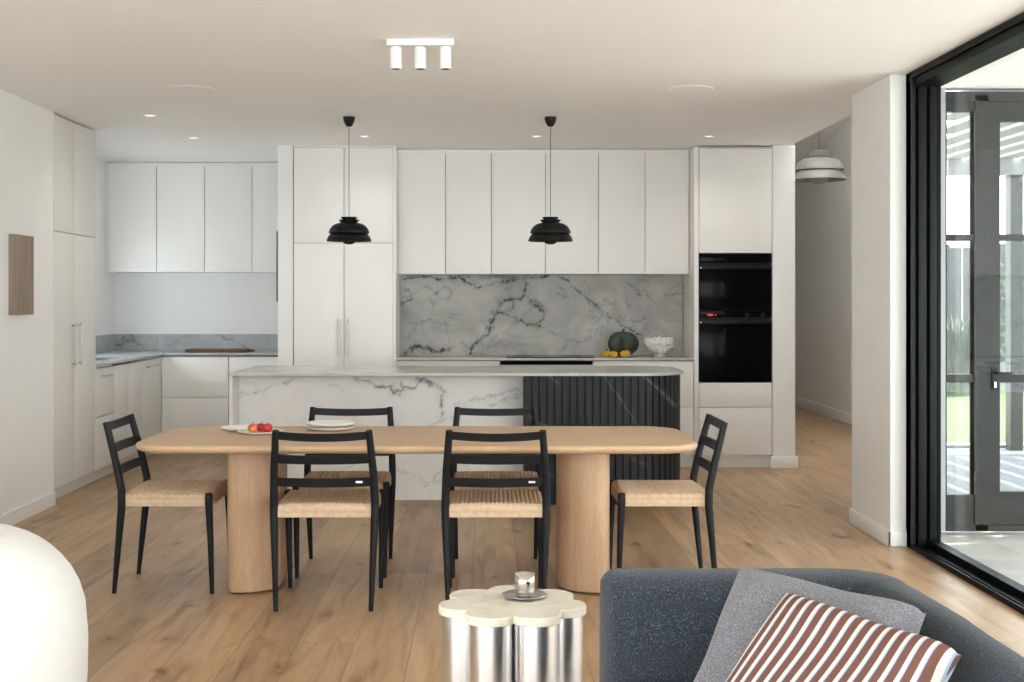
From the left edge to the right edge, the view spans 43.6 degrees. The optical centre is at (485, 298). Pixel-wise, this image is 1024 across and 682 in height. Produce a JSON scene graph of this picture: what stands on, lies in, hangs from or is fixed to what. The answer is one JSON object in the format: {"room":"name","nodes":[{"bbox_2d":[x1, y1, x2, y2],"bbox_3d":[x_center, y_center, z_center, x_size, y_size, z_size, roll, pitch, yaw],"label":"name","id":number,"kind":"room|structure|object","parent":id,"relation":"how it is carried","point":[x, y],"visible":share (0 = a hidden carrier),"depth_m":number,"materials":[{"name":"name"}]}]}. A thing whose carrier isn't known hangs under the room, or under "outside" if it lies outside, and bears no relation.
{"room":"dining room","nodes":[
{"label":"dining room","id":0,"kind":"room"},
{"bbox_2d":[0,89,53,515],"bbox_3d":[-3.335,0.065,5.595,0.730,2.700,6.390,0,0,0],"label":"wall","id":1,"kind":"structure","parent":0,"point":[26,127],"depth_m":8.29,"materials":[{"name":"paint"}]},
{"bbox_2d":[9,234,33,314],"bbox_3d":[-2.952,-0.152,8.135,0.036,0.505,0.350,0,0,0],"label":"wall art","id":2,"kind":"object","parent":1,"relation":"attached to","point":[21,247],"visible":1,"depth_m":8.09},
{"bbox_2d":[0,492,55,525],"bbox_3d":[-2.962,1.370,5.595,0.015,0.090,6.390,0,0,0],"label":"baseboard","id":3,"kind":"structure","parent":1,"relation":"attached to","point":[13,517],"depth_m":8.27,"materials":[{"name":"paint"}]},
{"bbox_2d":[96,159,114,335],"bbox_3d":[-3.640,0.065,10.630,0.120,2.700,3.680,0,0,0],"label":"wall","id":4,"kind":"structure","parent":0,"point":[105,281],"depth_m":11.95,"materials":[{"name":"paint"}]},
{"bbox_2d":[96,334,115,352],"bbox_3d":[-3.571,0.416,11.040,0.013,0.156,2.589,0,0,0],"label":"backsplash","id":5,"kind":"structure","parent":4,"relation":"attached to","point":[104,343],"depth_m":11.99,"materials":[{"name":"stone"}]},
{"bbox_2d":[115,273,277,355],"bbox_3d":[-2.720,0.065,12.410,1.960,2.700,0.120,0,0,0],"label":"wall","id":6,"kind":"structure","parent":0,"point":[145,303],"depth_m":12.35,"materials":[{"name":"paint"}]},
{"bbox_2d":[105,163,209,272],"bbox_3d":[-3.108,-0.766,12.172,0.939,1.027,0.345,0,0,0],"label":"upper cabinet","id":7,"kind":"object","parent":6,"relation":"attached to","point":[157,210],"depth_m":12.00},
{"bbox_2d":[116,334,277,349],"bbox_3d":[-2.660,0.416,12.341,1.836,0.156,0.013,0,0,0],"label":"backsplash","id":8,"kind":"structure","parent":6,"relation":"attached to","point":[123,341],"depth_m":12.34,"materials":[{"name":"stone"}]},
{"bbox_2d":[205,163,277,272],"bbox_3d":[-2.191,-0.766,12.172,0.896,1.027,0.345,0,0,0],"label":"upper cabinet","id":9,"kind":"object","parent":6,"relation":"attached to","point":[241,199],"visible":0.72,"depth_m":12.00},
{"bbox_2d":[278,145,293,365],"bbox_3d":[-1.677,0.065,11.525,0.125,2.700,1.650,0,0,0],"label":"wall","id":10,"kind":"structure","parent":0,"point":[285,152],"depth_m":10.70,"materials":[{"name":"paint"}]},
{"bbox_2d":[276,231,277,301],"bbox_3d":[-1.758,-0.275,10.950,0.032,0.600,0.240,0,0,0],"label":"wall screen","id":11,"kind":"object","parent":10,"relation":"attached to","point":[277,231],"visible":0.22,"depth_m":10.83,"materials":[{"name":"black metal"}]},
{"bbox_2d":[0,0,1023,162],"bbox_3d":[-0.625,-1.360,4.950,6.350,0.150,15.100,0,0,0],"label":"ceiling","id":12,"kind":"structure","parent":0,"point":[280,72],"depth_m":7.08,"materials":[{"name":"paint"}]},
{"bbox_2d":[143,114,156,116],"bbox_3d":[-2.350,-1.283,8.950,0.092,0.004,0.092,0,0,0],"label":"recessed light","id":13,"kind":"object","parent":12,"relation":"in","point":[147,115],"visible":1,"depth_m":8.95,"materials":[{"name":"white"}]},
{"bbox_2d":[168,85,214,92],"bbox_3d":[-1.800,-1.283,7.830,0.284,0.004,0.284,0,0,0],"label":"ceiling speaker","id":14,"kind":"object","parent":12,"relation":"attached to","point":[178,88],"visible":1,"depth_m":7.83,"materials":[{"name":"paint"}]},
{"bbox_2d":[326,116,370,244],"bbox_3d":[-0.968,-0.835,9.040,0.318,0.901,0.318,0,0,0],"label":"pendant lamp","id":15,"kind":"object","parent":12,"relation":"hanging from","point":[349,232],"visible":1,"depth_m":8.95,"materials":[{"name":"black metal"}]},
{"bbox_2d":[342,240,355,244],"bbox_3d":[-0.968,-0.426,9.040,0.110,0.084,0.110,0,0,0],"label":"diffuser","id":16,"kind":"object","parent":15,"relation":"attached to","point":[349,242],"depth_m":9.00,"materials":[{"name":"white glass"}]},
{"bbox_2d":[387,39,453,69],"bbox_3d":[-0.325,-1.212,6.350,0.332,0.145,0.060,0,0,0],"label":"ceiling light","id":17,"kind":"object","parent":12,"relation":"attached to","point":[395,45],"visible":1,"depth_m":6.32,"materials":[{"name":"white metal"}]},
{"bbox_2d":[528,116,572,244],"bbox_3d":[0.456,-0.835,9.040,0.318,0.901,0.318,0,0,0],"label":"pendant lamp","id":18,"kind":"object","parent":12,"relation":"hanging from","point":[550,231],"visible":1,"depth_m":8.96,"materials":[{"name":"black metal"}]},
{"bbox_2d":[543,240,557,244],"bbox_3d":[0.456,-0.426,9.040,0.110,0.084,0.110,0,0,0],"label":"diffuser","id":19,"kind":"object","parent":18,"relation":"attached to","point":[550,242],"depth_m":9.01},
{"bbox_2d":[667,85,713,92],"bbox_3d":[1.250,-1.283,7.830,0.284,0.004,0.284,0,0,0],"label":"ceiling speaker","id":20,"kind":"object","parent":12,"relation":"attached to","point":[685,88],"visible":1,"depth_m":7.83,"materials":[{"name":"paint"}]},
{"bbox_2d":[13,406,1023,681],"bbox_3d":[0.220,1.475,7.600,8.040,0.120,20.400,0,0,0],"label":"floor","id":21,"kind":"structure","parent":0,"point":[162,623],"depth_m":6.77,"materials":[{"name":"brown wood"}]},
{"bbox_2d":[0,524,87,681],"bbox_3d":[-1.652,1.064,3.850,0.864,0.702,1.020,0,0,0],"label":"armchair","id":22,"kind":"object","parent":21,"relation":"on","point":[44,624],"visible":1,"depth_m":3.71,"materials":[{"name":"fabric"}]},
{"bbox_2d":[54,115,95,498],"bbox_3d":[-3.249,0.070,9.270,0.641,2.690,0.940,0,0,0],"label":"tall cabinet","id":23,"kind":"object","parent":21,"relation":"on","point":[74,144],"visible":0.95,"depth_m":9.24,"materials":[{"name":"wood"}]},
{"bbox_2d":[86,365,113,484],"bbox_3d":[-3.248,0.970,9.988,0.625,0.890,0.485,0,0,0],"label":"base cabinet","id":24,"kind":"object","parent":21,"relation":"on","point":[104,374],"visible":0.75,"depth_m":9.94,"materials":[{"name":"wood"}]},
{"bbox_2d":[105,361,141,475],"bbox_3d":[-3.265,0.975,10.645,0.590,0.880,0.830,0,0,0],"label":"base cabinet","id":25,"kind":"object","parent":21,"relation":"on","point":[128,376],"visible":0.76,"depth_m":10.61,"materials":[{"name":"white wood"}]},
{"bbox_2d":[124,356,161,457],"bbox_3d":[-3.252,0.970,11.390,0.635,0.890,0.660,0,0,0],"label":"base cabinet","id":26,"kind":"object","parent":21,"relation":"on","point":[151,367],"visible":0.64,"depth_m":11.37,"materials":[{"name":"wood"}]},
{"bbox_2d":[96,350,277,366],"bbox_3d":[-2.660,0.505,11.046,1.836,0.020,2.603,0,0,0],"label":"countertop","id":27,"kind":"structure","parent":26,"relation":"on","point":[116,356],"depth_m":11.70,"materials":[{"name":"stone"}]},
{"bbox_2d":[96,359,123,365],"bbox_3d":[-3.300,0.616,10.650,0.410,0.199,0.610,0,0,0],"label":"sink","id":28,"kind":"object","parent":27,"relation":"in","point":[96,359],"visible":0.02,"depth_m":10.86,"materials":[{"name":"metal"}]},
{"bbox_2d":[185,348,254,351],"bbox_3d":[-2.486,0.481,11.995,0.632,0.027,0.250,0,0,0],"label":"cutting board","id":29,"kind":"object","parent":27,"relation":"on","point":[192,349],"visible":1,"depth_m":11.87,"materials":[{"name":"brown wood"}]},
{"bbox_2d":[103,413,226,593],"bbox_3d":[-1.581,1.002,6.370,0.551,0.827,0.498,0,0,0],"label":"dining chair","id":30,"kind":"object","parent":21,"relation":"on","point":[206,493],"visible":0.97,"depth_m":6.15,"materials":[{"name":"wood"}]},
{"bbox_2d":[162,355,232,431],"bbox_3d":[-2.663,0.970,12.025,0.611,0.890,0.610,0,0,0],"label":"base cabinet","id":31,"kind":"object","parent":21,"relation":"on","point":[195,388],"visible":0.72,"depth_m":11.72,"materials":[{"name":"white wood"}]},
{"bbox_2d":[229,355,277,372],"bbox_3d":[-2.050,0.970,12.025,0.610,0.890,0.610,0,0,0],"label":"base cabinet","id":32,"kind":"object","parent":21,"relation":"on","point":[236,362],"visible":0.14,"depth_m":11.72,"materials":[{"name":"white wood"}]},
{"bbox_2d":[270,430,385,611],"bbox_3d":[-0.737,1.002,6.006,0.498,0.827,0.551,0,0,0],"label":"dining chair","id":33,"kind":"object","parent":21,"relation":"on","point":[371,502],"visible":1,"depth_m":5.82,"materials":[{"name":"wood"}]},
{"bbox_2d":[292,407,395,577],"bbox_3d":[-0.737,1.002,6.764,0.498,0.827,0.551,0,0,0],"label":"dining chair","id":34,"kind":"object","parent":21,"relation":"on","point":[386,480],"visible":0.52,"depth_m":6.92,"materials":[{"name":"wood"}]},
{"bbox_2d":[293,145,400,365],"bbox_3d":[-1.182,0.066,10.977,0.858,2.699,0.636,0,0,0],"label":"tall cabinet","id":35,"kind":"object","parent":21,"relation":"on","point":[347,298],"visible":0.72,"depth_m":10.70,"materials":[{"name":"wood"}]},
{"bbox_2d":[135,426,697,592],"bbox_3d":[-0.327,1.045,6.343,2.657,0.740,0.935,0,0,0],"label":"dining table","id":36,"kind":"object","parent":21,"relation":"on","point":[582,453],"visible":0.95,"depth_m":6.12,"materials":[{"name":"brown wood"}]},
{"bbox_2d":[221,425,247,430],"bbox_3d":[-1.252,0.667,6.600,0.230,0.016,0.226,0,0,0],"label":"plate","id":37,"kind":"object","parent":36,"relation":"on","point":[229,427],"visible":0.6,"depth_m":6.63,"materials":[{"name":"white ceramic"}]},
{"bbox_2d":[237,428,282,434],"bbox_3d":[-1.137,0.668,6.440,0.230,0.014,0.226,0,0,0],"label":"plate","id":38,"kind":"object","parent":36,"relation":"on","point":[241,430],"visible":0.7,"depth_m":6.38,"materials":[{"name":"beige ceramic"}]},
{"bbox_2d":[248,422,257,432],"bbox_3d":[-1.170,0.644,6.420,0.051,0.051,0.051,0,0,0],"label":"apple","id":39,"kind":"object","parent":38,"relation":"on","point":[252,428],"visible":1,"depth_m":6.40,"materials":[{"name":"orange food"}]},
{"bbox_2d":[257,422,262,431],"bbox_3d":[-1.138,0.645,6.470,0.049,0.049,0.049,0,0,0],"label":"apple","id":40,"kind":"object","parent":38,"relation":"on","point":[259,425],"visible":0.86,"depth_m":6.45,"materials":[{"name":"red food"}]},
{"bbox_2d":[262,422,272,431],"bbox_3d":[-1.098,0.643,6.430,0.053,0.053,0.053,0,0,0],"label":"apple","id":41,"kind":"object","parent":38,"relation":"on","point":[267,427],"visible":0.92,"depth_m":6.41,"materials":[{"name":"red food"}]},
{"bbox_2d":[304,425,355,430],"bbox_3d":[-0.807,0.666,6.620,0.264,0.018,0.259,0,0,0],"label":"plate","id":42,"kind":"object","parent":36,"relation":"on","point":[310,427],"visible":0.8,"depth_m":6.54,"materials":[{"name":"beige ceramic"}]},
{"bbox_2d":[307,420,354,426],"bbox_3d":[-0.802,0.646,6.625,0.248,0.018,0.243,0,0,0],"label":"plate","id":43,"kind":"object","parent":42,"relation":"on","point":[318,423],"visible":1,"depth_m":6.67,"materials":[{"name":"white ceramic"}]},
{"bbox_2d":[396,361,499,365],"bbox_3d":[-0.318,0.968,10.995,0.865,0.895,0.590,0,0,0],"label":"base cabinet","id":44,"kind":"object","parent":21,"relation":"on","point":[398,363],"visible":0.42,"depth_m":10.70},
{"bbox_2d":[396,355,693,360],"bbox_3d":[0.493,0.504,10.988,2.488,0.019,0.595,0,0,0],"label":"countertop","id":45,"kind":"structure","parent":44,"relation":"on","point":[401,357],"depth_m":10.69,"materials":[{"name":"stone"}]},
{"bbox_2d":[506,355,593,357],"bbox_3d":[0.542,0.491,10.990,0.740,0.008,0.440,0,0,0],"label":"cooktop","id":46,"kind":"object","parent":45,"relation":"in","point":[507,356],"visible":1,"depth_m":10.86,"materials":[{"name":"black glass"}]},
{"bbox_2d":[601,349,609,356],"bbox_3d":[1.016,0.457,10.840,0.080,0.075,0.080,0,0,-21],"label":"gourd","id":47,"kind":"object","parent":45,"relation":"on","point":[605,353],"visible":1,"depth_m":10.81,"materials":[{"name":"yellow food"}]},
{"bbox_2d":[609,350,617,357],"bbox_3d":[1.075,0.460,10.795,0.073,0.069,0.073,0,0,-21],"label":"gourd","id":48,"kind":"object","parent":45,"relation":"on","point":[613,354],"visible":1,"depth_m":10.77,"materials":[{"name":"yellow food"}]},
{"bbox_2d":[608,329,638,356],"bbox_3d":[1.181,0.375,10.990,0.262,0.239,0.269,0,0,0],"label":"squash","id":49,"kind":"object","parent":45,"relation":"on","point":[618,341],"visible":0.73,"depth_m":10.90,"materials":[{"name":"green food"}]},
{"bbox_2d":[620,348,630,357],"bbox_3d":[1.174,0.456,10.800,0.088,0.077,0.088,0,0,-22],"label":"gourd","id":50,"kind":"object","parent":45,"relation":"on","point":[625,353],"visible":1,"depth_m":10.77,"materials":[{"name":"yellow food"}]},
{"bbox_2d":[644,336,674,356],"bbox_3d":[1.477,0.408,10.934,0.269,0.174,0.274,0,0,0],"label":"bowl","id":51,"kind":"object","parent":45,"relation":"on","point":[659,346],"visible":1,"depth_m":10.84,"materials":[{"name":"white ceramic"}]},
{"bbox_2d":[229,366,682,504],"bbox_3d":[-0.180,0.961,9.255,3.161,0.908,0.970,0,0,0],"label":"kitchen island","id":52,"kind":"object","parent":21,"relation":"on","point":[275,395],"visible":0.39,"depth_m":9.01,"materials":[{"name":"stone"}]},
{"bbox_2d":[441,430,549,599],"bbox_3d":[0.045,1.002,6.006,0.498,0.827,0.551,0,0,0],"label":"dining chair","id":53,"kind":"object","parent":21,"relation":"on","point":[455,503],"visible":0.99,"depth_m":5.81,"materials":[{"name":"wood"}]},
{"bbox_2d":[450,407,541,577],"bbox_3d":[0.054,1.002,6.764,0.498,0.827,0.551,0,0,0],"label":"dining chair","id":54,"kind":"object","parent":21,"relation":"on","point":[458,411],"visible":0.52,"depth_m":6.93,"materials":[{"name":"wood"}]},
{"bbox_2d":[439,585,585,681],"bbox_3d":[0.083,1.187,4.063,0.464,0.457,0.456,0,0,0],"label":"side table","id":55,"kind":"object","parent":21,"relation":"on","point":[488,635],"visible":0.91,"depth_m":3.91,"materials":[{"name":"metal"}]},
{"bbox_2d":[503,589,546,599],"bbox_3d":[0.124,0.952,4.110,0.142,0.012,0.142,0,0,0],"label":"saucer","id":56,"kind":"object","parent":55,"relation":"on","point":[509,593],"visible":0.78,"depth_m":4.11,"materials":[{"name":"metal"}]},
{"bbox_2d":[514,571,534,597],"bbox_3d":[0.124,0.918,4.110,0.067,0.073,0.067,0,0,0],"label":"cup","id":57,"kind":"object","parent":56,"relation":"on","point":[524,581],"visible":1,"depth_m":4.08,"materials":[{"name":"silver metal"}]},
{"bbox_2d":[500,361,592,365],"bbox_3d":[0.505,0.969,10.995,0.776,0.893,0.590,0,0,0],"label":"oven","id":58,"kind":"object","parent":21,"relation":"on","point":[502,363],"visible":0.18,"depth_m":10.70,"materials":[{"name":"black glass"}]},
{"bbox_2d":[592,361,692,466],"bbox_3d":[1.316,0.968,10.995,0.842,0.895,0.590,0,0,0],"label":"base cabinet","id":59,"kind":"object","parent":21,"relation":"on","point":[686,379],"visible":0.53,"depth_m":10.70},
{"bbox_2d":[610,413,727,568],"bbox_3d":[0.902,1.002,6.370,0.551,0.827,0.498,0,0,0],"label":"dining chair","id":60,"kind":"object","parent":21,"relation":"on","point":[685,492],"visible":1,"depth_m":6.16,"materials":[{"name":"wood"}]},
{"bbox_2d":[683,146,771,466],"bbox_3d":[2.067,0.070,10.999,0.652,2.690,0.598,0,0,0],"label":"tall cabinet","id":61,"kind":"object","parent":21,"relation":"on","point":[730,188],"visible":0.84,"depth_m":10.70,"materials":[{"name":"white wood"}]},
{"bbox_2d":[699,309,771,380],"bbox_3d":[2.086,0.388,10.967,0.605,0.604,0.574,0,0,0],"label":"oven","id":62,"kind":"object","parent":61,"relation":"in","point":[735,344],"visible":0.99,"depth_m":10.70,"materials":[{"name":"glass"}]},
{"bbox_2d":[699,254,771,308],"bbox_3d":[2.086,-0.149,10.967,0.605,0.458,0.574,0,0,0],"label":"oven","id":63,"kind":"object","parent":61,"relation":"in","point":[726,281],"visible":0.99,"depth_m":10.70,"materials":[{"name":"glass"}]},
{"bbox_2d":[599,568,1023,681],"bbox_3d":[0.768,1.075,2.662,0.912,0.680,1.824,0,0,0],"label":"sofa","id":64,"kind":"object","parent":21,"relation":"on","point":[657,624],"visible":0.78,"depth_m":3.37,"materials":[{"name":"grey fabric"}]},
{"bbox_2d":[693,567,926,681],"bbox_3d":[0.725,0.845,2.941,0.579,0.342,0.409,0,0,44],"label":"cushion","id":65,"kind":"object","parent":64,"relation":"on","point":[754,594],"visible":0.35,"depth_m":3.00,"materials":[{"name":"grey fabric"}]},
{"bbox_2d":[725,593,961,681],"bbox_3d":[0.700,0.866,2.702,0.433,0.362,0.497,0,0,43],"label":"cushion","id":66,"kind":"object","parent":64,"relation":"on","point":[803,639],"visible":1,"depth_m":2.73,"materials":[{"name":"fabric"}]},
{"bbox_2d":[770,145,794,455],"bbox_3d":[2.490,0.065,11.060,0.189,2.700,0.720,0,0,0],"label":"wall","id":67,"kind":"structure","parent":0,"point":[783,156],"depth_m":10.70,"materials":[{"name":"paint"}]},
{"bbox_2d":[770,456,797,468],"bbox_3d":[2.490,1.365,14.091,0.229,0.100,6.818,0,0,0],"label":"baseboard","id":68,"kind":"structure","parent":67,"relation":"attached to","point":[776,462],"depth_m":10.68,"materials":[{"name":"paint"}]},
{"bbox_2d":[793,115,851,164],"bbox_3d":[3.365,-2.384,12.810,1.870,1.770,9.820,0,0,0],"label":"ceiling","id":69,"kind":"structure","parent":0,"point":[818,140],"depth_m":15.34,"materials":[{"name":"paint"}]},
{"bbox_2d":[795,150,846,183],"bbox_3d":[3.408,-1.726,13.100,0.556,1.099,0.556,0,0,0],"label":"pendant lamp","id":70,"kind":"object","parent":69,"relation":"hanging from","point":[819,168],"visible":0.94,"depth_m":12.93,"materials":[{"name":"white metal"}]},
{"bbox_2d":[810,177,827,183],"bbox_3d":[3.408,-1.250,13.100,0.192,0.147,0.192,0,0,0],"label":"diffuser","id":71,"kind":"object","parent":70,"relation":"attached to","point":[821,180],"depth_m":13.04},
{"bbox_2d":[795,117,851,413],"bbox_3d":[4.180,-0.935,15.360,0.120,4.700,4.720,0,0,0],"label":"wall","id":72,"kind":"structure","parent":0,"point":[823,212],"depth_m":15.53,"materials":[{"name":"paint"}]},
{"bbox_2d":[795,396,851,424],"bbox_3d":[4.112,1.355,15.300,0.015,0.120,4.600,0,0,0],"label":"baseboard","id":73,"kind":"structure","parent":72,"relation":"attached to","point":[824,410],"depth_m":15.52,"materials":[{"name":"paint"}]},
{"bbox_2d":[852,75,905,529],"bbox_3d":[2.458,0.065,7.715,0.285,2.700,0.770,0,0,0],"label":"wall","id":74,"kind":"structure","parent":0,"point":[878,110],"depth_m":7.53,"materials":[{"name":"paint"}]},
{"bbox_2d":[849,508,906,545],"bbox_3d":[2.353,1.370,7.715,0.105,0.090,0.800,0,0,0],"label":"baseboard","id":75,"kind":"structure","parent":74,"relation":"attached to","point":[888,537],"depth_m":7.50,"materials":[{"name":"paint"}]},
{"bbox_2d":[906,12,1023,614],"bbox_3d":[2.493,0.065,2.615,0.175,2.700,9.430,0,0,0],"label":"door frame","id":76,"kind":"structure","parent":74,"relation":"in","point":[923,84],"depth_m":7.25,"materials":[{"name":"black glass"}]},
{"bbox_2d":[941,88,944,530],"bbox_3d":[2.700,-0.035,7.860,0.200,2.900,0.120,0,0,0],"label":"wall","id":77,"kind":"structure","parent":0,"point":[942,89],"depth_m":7.80,"materials":[{"name":"white paint"}]},
{"bbox_2d":[945,91,1023,530],"bbox_3d":[4.500,0.075,7.822,3.400,2.680,0.127,0,0,0],"label":"door","id":78,"kind":"structure","parent":77,"relation":"in","point":[987,507],"depth_m":7.81,"materials":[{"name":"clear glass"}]},
{"bbox_2d":[941,532,1023,585],"bbox_3d":[7.290,1.495,1.950,9.420,0.120,11.900,0,0,0],"label":"floor","id":79,"kind":"structure","parent":0,"point":[1003,552],"depth_m":7.36,"materials":[{"name":"tile"}]},
{"bbox_2d":[941,448,1023,531],"bbox_3d":[8.375,1.500,10.150,11.250,0.110,4.500,0,0,0],"label":"deck","id":80,"kind":"object","parent":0,"point":[958,459],"depth_m":10.72,"materials":[{"name":"grey wood"}]},
{"bbox_2d":[947,113,1023,450],"bbox_3d":[8.015,0.043,10.135,10.030,2.805,4.370,0,0,0],"label":"pergola","id":81,"kind":"object","parent":80,"relation":"on","point":[1011,134],"visible":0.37,"depth_m":12.20,"materials":[{"name":"white wood"}]},
{"bbox_2d":[947,443,1023,447],"bbox_3d":[10.075,1.485,12.500,11.850,0.140,0.200,0,0,0],"label":"trim","id":82,"kind":"structure","parent":80,"relation":"attached to","point":[949,445],"depth_m":12.40,"materials":[{"name":"concrete"}]},
{"bbox_2d":[941,48,1023,90],"bbox_3d":[4.100,-1.385,1.950,3.000,0.200,11.900,0,0,0],"label":"ceiling","id":83,"kind":"structure","parent":0,"point":[1006,73],"depth_m":7.46,"materials":[{"name":"paint"}]},
{"bbox_3d":[0.392,0.065,11.360,4.015,2.700,0.120,0,0,0],"label":"wall","id":84,"kind":"structure","parent":0,"visible":0},
{"bbox_2d":[398,150,490,274],"bbox_3d":[-0.353,-0.747,11.123,0.800,1.066,0.345,0,0,0],"label":"upper cabinet","id":85,"kind":"object","parent":84,"relation":"attached to","point":[444,196],"visible":0.98,"depth_m":10.95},
{"bbox_2d":[401,275,682,354],"bbox_3d":[0.493,0.141,11.291,2.488,0.707,0.012,0,0,0],"label":"backsplash","id":86,"kind":"structure","parent":84,"relation":"attached to","point":[441,314],"depth_m":11.29,"materials":[{"name":"stone"}]},
{"bbox_2d":[491,150,597,274],"bbox_3d":[0.504,-0.747,11.123,0.915,1.066,0.345,0,0,0],"label":"upper cabinet","id":87,"kind":"object","parent":84,"relation":"attached to","point":[520,179],"visible":1,"depth_m":10.95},
{"bbox_2d":[596,150,688,274],"bbox_3d":[1.350,-0.747,11.123,0.776,1.066,0.345,0,0,0],"label":"upper cabinet","id":88,"kind":"object","parent":84,"relation":"attached to","point":[643,195],"visible":0.98,"depth_m":10.95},
{"label":"outside","id":89,"kind":"structure","parent":0,"visible":0},
{"bbox_2d":[947,386,1023,442],"bbox_3d":[13.150,1.495,18.300,17.700,0.120,11.400,0,0,0],"label":"lawn","id":90,"kind":"structure","parent":89,"point":[958,407],"depth_m":15.37,"materials":[{"name":"green plant"}]},
{"bbox_2d":[947,244,969,339],"bbox_3d":[11.760,0.249,21.990,12.640,2.369,0.080,0,0,0],"label":"fence","id":91,"kind":"object","parent":90,"relation":"on","point":[958,259],"visible":0.07,"depth_m":22.00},
{"bbox_2d":[947,314,1000,395],"bbox_3d":[7.015,0.812,18.988,1.497,1.244,1.445,0,0,0],"label":"ornamental grass","id":92,"kind":"object","parent":90,"relation":"on","point":[958,344],"depth_m":18.80,"materials":[{"name":"green plant"}]},
{"bbox_2d":[1000,362,1004,385],"bbox_3d":[11.750,1.224,21.350,12.500,0.419,0.300,0,0,0],"label":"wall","id":93,"kind":"structure","parent":90,"relation":"on","point":[1002,364],"depth_m":21.20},
{"bbox_2d":[1000,241,1023,390],"bbox_3d":[9.783,0.234,19.978,3.934,2.400,0.224,0,0,0],"label":"screen","id":94,"kind":"object","parent":90,"relation":"on","point":[1002,246],"visible":0.07,"depth_m":20.05,"materials":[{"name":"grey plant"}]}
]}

